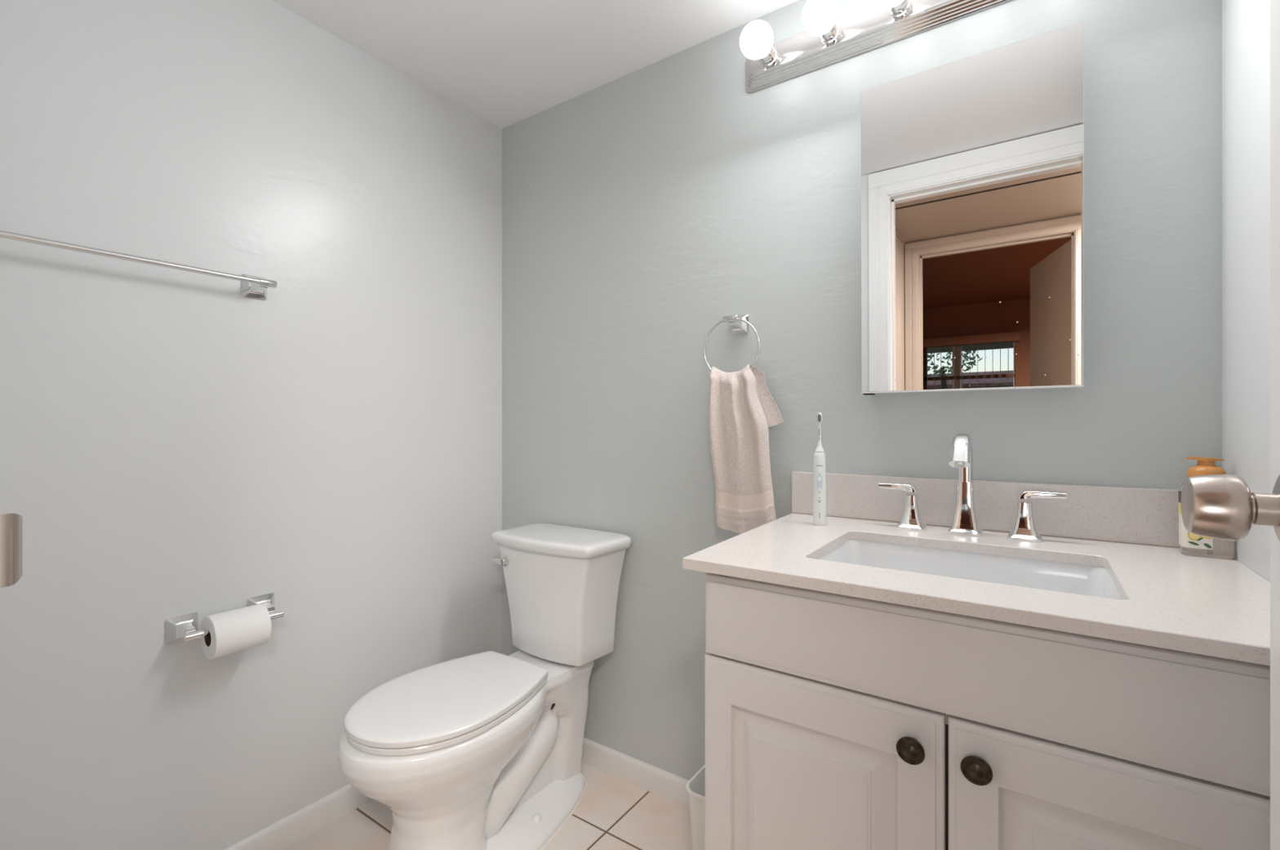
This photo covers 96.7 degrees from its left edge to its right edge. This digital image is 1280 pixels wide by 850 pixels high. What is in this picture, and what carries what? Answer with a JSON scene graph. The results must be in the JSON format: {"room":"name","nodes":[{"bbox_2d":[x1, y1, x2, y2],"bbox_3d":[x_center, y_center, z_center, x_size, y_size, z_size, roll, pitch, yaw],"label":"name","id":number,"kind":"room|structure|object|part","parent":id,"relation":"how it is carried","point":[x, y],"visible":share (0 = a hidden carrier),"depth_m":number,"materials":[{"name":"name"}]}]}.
{"room":"bathroom","nodes":[
{"label":"bathroom","id":0,"kind":"room"},
{"bbox_2d":[0,0,502,849],"bbox_3d":[-0.957,0.005,1.481,0.100,2.150,1.466,0,0,35],"label":"wall","id":1,"kind":"structure","parent":0,"point":[174,442],"depth_m":1.35,"materials":[{"name":"white paint"}]},
{"bbox_2d":[0,230,276,300],"bbox_3d":[-1.053,-0.339,1.193,0.070,0.055,0.514,0,0,35],"label":"towel bar","id":2,"kind":"object","parent":1,"relation":"attached to","point":[251,286],"visible":1,"depth_m":1.21,"materials":[{"name":"silver metal"}]},
{"bbox_2d":[164,592,284,644],"bbox_3d":[-0.959,0.455,1.328,0.072,0.065,0.219,0,0,35],"label":"paper holder","id":3,"kind":"object","parent":1,"relation":"attached to","point":[183,628],"visible":0.66,"depth_m":1.27,"materials":[{"name":"silver metal"}]},
{"bbox_3d":[-0.933,0.463,1.316,0.016,0.016,0.197,0,0,35],"label":"rod","id":4,"kind":"part","parent":3,"relation":"part of","materials":[{"name":"silver metal"}]},
{"bbox_2d":[200,603,271,659],"bbox_3d":[-0.933,0.475,1.315,0.095,0.095,0.110,0,0,35],"label":"toilet paper roll","id":5,"kind":"object","parent":3,"relation":"hanging from","point":[236,630],"visible":0.98,"depth_m":1.28,"materials":[{"name":"white paper"}]},
{"bbox_2d":[224,783,373,849],"bbox_3d":[-0.883,1.044,1.490,0.012,0.072,1.344,0,0,35],"label":"baseboard","id":6,"kind":"structure","parent":1,"relation":"attached to","point":[285,833],"depth_m":1.49,"materials":[{"name":"white paint"}]},
{"bbox_2d":[284,761,692,849],"bbox_3d":[-0.126,1.130,0.967,2.052,0.100,1.566,0,0,35],"label":"floor","id":7,"kind":"structure","parent":0,"point":[613,812],"depth_m":1.53,"materials":[{"name":"tile"}]},
{"bbox_2d":[337,523,631,849],"bbox_3d":[-0.404,0.705,1.511,0.423,0.750,0.760,0,0,35],"label":"toilet","id":8,"kind":"object","parent":7,"relation":"on","point":[482,750],"visible":1,"depth_m":1.47,"materials":[{"name":"white ceramic"}]},
{"bbox_3d":[-0.474,0.685,1.409,0.352,0.016,0.472,0,0,35],"label":"seat","id":9,"kind":"part","parent":8,"relation":"part of","materials":[{"name":"white plastic"}]},
{"bbox_3d":[-0.474,0.666,1.409,0.358,0.020,0.478,0,0,35],"label":"lid","id":10,"kind":"part","parent":8,"relation":"part of","materials":[{"name":"white plastic"}]},
{"bbox_3d":[-0.414,0.887,1.497,0.372,0.386,0.726,0,0,35],"label":"bowl","id":11,"kind":"part","parent":8,"relation":"part of","materials":[{"name":"white ceramic"}]},
{"bbox_3d":[-0.430,0.416,1.740,0.054,0.030,0.023,0,0,35],"label":"flush lever","id":12,"kind":"part","parent":8,"relation":"part of","materials":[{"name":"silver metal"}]},
{"bbox_3d":[-0.253,0.348,1.729,0.423,0.036,0.228,0,0,35],"label":"tank lid","id":13,"kind":"part","parent":8,"relation":"part of","materials":[{"name":"white ceramic"}]},
{"bbox_3d":[-0.248,0.527,1.736,0.393,0.321,0.203,0,0,35],"label":"tank","id":14,"kind":"part","parent":8,"relation":"part of","materials":[{"name":"white ceramic"}]},
{"bbox_2d":[685,764,705,849],"bbox_3d":[0.255,0.959,1.359,0.212,0.242,0.256,0,0,35],"label":"waste bin","id":15,"kind":"object","parent":7,"relation":"on","point":[695,786],"visible":0.2,"depth_m":1.30,"materials":[{"name":"white plastic"}]},
{"bbox_2d":[705,572,1270,849],"bbox_3d":[0.552,0.659,0.961,0.724,0.842,0.575,0,0,35],"label":"vanity cabinet","id":16,"kind":"object","parent":7,"relation":"on","point":[833,721],"visible":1,"depth_m":0.74,"materials":[{"name":"white wood"}]},
{"bbox_3d":[0.258,0.678,0.858,0.358,0.584,0.020,0,0,35],"label":"door","id":17,"kind":"part","parent":16,"relation":"part of","materials":[{"name":"white wood"}]},
{"bbox_3d":[0.362,0.431,0.759,0.035,0.035,0.026,0,0,35],"label":"knob","id":18,"kind":"part","parent":16,"relation":"part of","materials":[{"name":"brown metal"}]},
{"bbox_2d":[682,471,1270,666],"bbox_3d":[0.539,0.177,0.978,0.770,0.121,0.589,0,0,35],"label":"countertop","id":19,"kind":"structure","parent":16,"relation":"on","point":[1172,599],"depth_m":0.92,"materials":[{"name":"stone"}]},
{"bbox_2d":[813,412,826,525],"bbox_3d":[0.396,0.096,1.255,0.028,0.248,0.030,0,0,35],"label":"toothbrush","id":20,"kind":"object","parent":19,"relation":"on","point":[819,465],"visible":1,"depth_m":1.25,"materials":[{"name":"white plastic"}]},
{"bbox_3d":[0.396,0.140,1.256,0.028,0.160,0.029,0,0,35],"label":"handle","id":21,"kind":"part","parent":20,"relation":"part of","materials":[{"name":"white plastic"}]},
{"bbox_2d":[817,539,1122,599],"bbox_3d":[0.526,0.311,0.950,0.443,0.145,0.323,0,0,35],"label":"sink","id":22,"kind":"object","parent":19,"relation":"in","point":[1059,576],"visible":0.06,"depth_m":1.05,"materials":[{"name":"white ceramic"}]},
{"bbox_2d":[878,433,1066,542],"bbox_3d":[0.634,0.118,1.117,0.328,0.204,0.154,0,0,35],"label":"faucet","id":23,"kind":"object","parent":19,"relation":"on","point":[965,522],"visible":1,"depth_m":1.14,"materials":[{"name":"silver metal"}]},
{"bbox_3d":[0.557,0.135,1.228,0.075,0.016,0.022,0,0,35],"label":"handle lever","id":24,"kind":"part","parent":23,"relation":"part of","materials":[{"name":"silver metal"}]},
{"bbox_3d":[0.579,0.184,1.213,0.054,0.071,0.054,0,0,35],"label":"handle","id":25,"kind":"part","parent":23,"relation":"part of","materials":[{"name":"silver metal"}]},
{"bbox_3d":[0.630,0.068,1.111,0.034,0.104,0.137,0,0,35],"label":"spout","id":26,"kind":"part","parent":23,"relation":"part of","materials":[{"name":"silver metal"}]},
{"bbox_3d":[0.661,0.168,1.156,0.058,0.105,0.058,0,0,35],"label":"spout","id":27,"kind":"part","parent":23,"relation":"part of","materials":[{"name":"silver metal"}]},
{"bbox_3d":[0.744,0.184,1.099,0.054,0.071,0.054,0,0,35],"label":"handle","id":28,"kind":"part","parent":23,"relation":"part of","materials":[{"name":"silver metal"}]},
{"bbox_3d":[0.765,0.135,1.084,0.075,0.016,0.022,0,0,35],"label":"handle lever","id":29,"kind":"part","parent":23,"relation":"part of","materials":[{"name":"silver metal"}]},
{"bbox_2d":[1177,456,1234,559],"bbox_3d":[0.953,0.137,0.958,0.065,0.166,0.047,0,0,35],"label":"soap bottle","id":30,"kind":"object","parent":19,"relation":"on","point":[1190,544],"visible":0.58,"depth_m":0.95,"materials":[{"name":"white"}]},
{"bbox_3d":[0.424,0.431,0.716,0.035,0.035,0.026,0,0,35],"label":"knob","id":31,"kind":"part","parent":16,"relation":"part of","materials":[{"name":"brown metal"}]},
{"bbox_3d":[0.556,0.678,0.652,0.357,0.584,0.020,0,0,35],"label":"door","id":32,"kind":"part","parent":16,"relation":"part of","materials":[{"name":"white wood"}]},
{"bbox_2d":[271,0,798,128],"bbox_3d":[-0.126,-1.120,0.967,2.052,0.100,1.566,0,0,35],"label":"ceiling","id":33,"kind":"structure","parent":0,"point":[507,63],"depth_m":1.57,"materials":[{"name":"white paint"}]},
{"bbox_2d":[502,0,1222,780],"bbox_3d":[0.291,0.005,1.569,2.052,2.150,0.100,0,0,35],"label":"wall","id":34,"kind":"structure","parent":0,"point":[652,205],"depth_m":1.49,"materials":[{"name":"grey paint"}]},
{"bbox_2d":[582,737,689,808],"bbox_3d":[-0.042,1.044,1.732,1.120,0.072,0.012,0,0,35],"label":"baseboard","id":35,"kind":"structure","parent":34,"relation":"attached to","point":[668,785],"depth_m":1.70,"materials":[{"name":"white paint"}]},
{"bbox_2d":[703,314,760,371],"bbox_3d":[0.250,-0.205,1.498,0.162,0.176,0.064,0,0,35],"label":"towel ring","id":36,"kind":"object","parent":34,"relation":"attached to","point":[739,324],"visible":0.9,"depth_m":1.50,"materials":[{"name":"silver metal"}]},
{"bbox_2d":[708,364,783,533],"bbox_3d":[0.266,0.061,1.449,0.190,0.432,0.052,0,0,35],"label":"hand towel","id":37,"kind":"object","parent":36,"relation":"hanging from","point":[742,408],"visible":0.99,"depth_m":1.44,"materials":[{"name":"fabric"}]},
{"bbox_2d":[739,0,1011,93],"bbox_3d":[0.553,-0.928,1.231,0.765,0.099,0.158,0,0,35],"label":"vanity light","id":38,"kind":"object","parent":34,"relation":"attached to","point":[827,40],"visible":1,"depth_m":1.32,"materials":[{"name":"silver metal"}]},
{"bbox_3d":[0.283,-0.928,1.375,0.080,0.080,0.088,0,0,35],"label":"bulb","id":39,"kind":"part","parent":38,"relation":"part of","materials":[{"name":"white glass"}]},
{"bbox_2d":[758,45,777,66],"bbox_3d":[0.315,-0.928,1.421,0.045,0.045,0.038,0,0,35],"label":"socket","id":40,"kind":"object","parent":38,"relation":"attached to","point":[770,60],"depth_m":1.42,"materials":[{"name":"silver metal"}]},
{"bbox_3d":[0.408,-0.928,1.289,0.080,0.080,0.088,0,0,35],"label":"bulb","id":41,"kind":"part","parent":38,"relation":"part of","materials":[{"name":"white glass"}]},
{"bbox_2d":[818,22,839,44],"bbox_3d":[0.440,-0.928,1.334,0.045,0.045,0.038,0,0,35],"label":"socket","id":42,"kind":"object","parent":38,"relation":"attached to","point":[833,36],"depth_m":1.34,"materials":[{"name":"silver metal"}]},
{"bbox_3d":[0.534,-0.928,1.202,0.080,0.080,0.088,0,0,35],"label":"bulb","id":43,"kind":"part","parent":38,"relation":"part of","materials":[{"name":"white glass"}]},
{"bbox_2d":[888,0,910,17],"bbox_3d":[0.565,-0.928,1.247,0.045,0.045,0.038,0,0,35],"label":"socket","id":44,"kind":"object","parent":38,"relation":"attached to","point":[902,10],"depth_m":1.25,"materials":[{"name":"silver metal"}]},
{"bbox_2d":[860,20,1084,395],"bbox_3d":[0.680,-0.411,1.198,0.398,0.684,0.067,0,0,35],"label":"mirror","id":45,"kind":"object","parent":34,"relation":"attached to","point":[972,167],"visible":1,"depth_m":1.16,"materials":[{"name":"white mirror"}]},
{"bbox_3d":[0.672,-0.073,1.186,0.398,0.003,0.023,0,0,35],"label":"rail","id":46,"kind":"part","parent":45,"relation":"part of","materials":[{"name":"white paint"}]},
{"bbox_2d":[791,471,1180,546],"bbox_3d":[0.701,0.168,1.212,0.770,0.103,0.020,0,0,35],"label":"backsplash","id":47,"kind":"structure","parent":34,"relation":"attached to","point":[1140,515],"depth_m":1.16,"materials":[{"name":"stone"}]},
{"bbox_2d":[1222,0,1270,582],"bbox_3d":[0.648,0.005,0.370,0.100,2.150,1.466,0,0,35],"label":"wall","id":48,"kind":"structure","parent":0,"point":[1246,24],"depth_m":0.89,"materials":[{"name":"white paint"}]},
{"bbox_3d":[-0.541,0.005,0.368,1.852,2.150,0.110,0,0,35],"label":"wall","id":49,"kind":"structure","parent":0,"visible":0},
{"bbox_2d":[0,512,22,587],"bbox_3d":[-0.389,0.075,0.316,0.011,0.054,0.068,0,0,26],"label":"strike plate","id":50,"kind":"object","parent":49,"relation":"attached to","point":[11,524],"visible":1,"depth_m":0.34,"materials":[{"name":"silver metal"}]},
{"bbox_2d":[1181,0,1279,849],"bbox_3d":[0.333,0.059,0.176,0.155,2.018,0.658,0,0,35],"label":"door","id":51,"kind":"structure","parent":49,"relation":"in","point":[1217,506],"depth_m":0.44,"materials":[{"name":"white paint"}]},
{"bbox_3d":[0.442,0.061,0.425,0.051,0.049,0.049,0,0,35],"label":"knob","id":52,"kind":"part","parent":51,"relation":"part of","materials":[{"name":"silver metal"}]}
]}

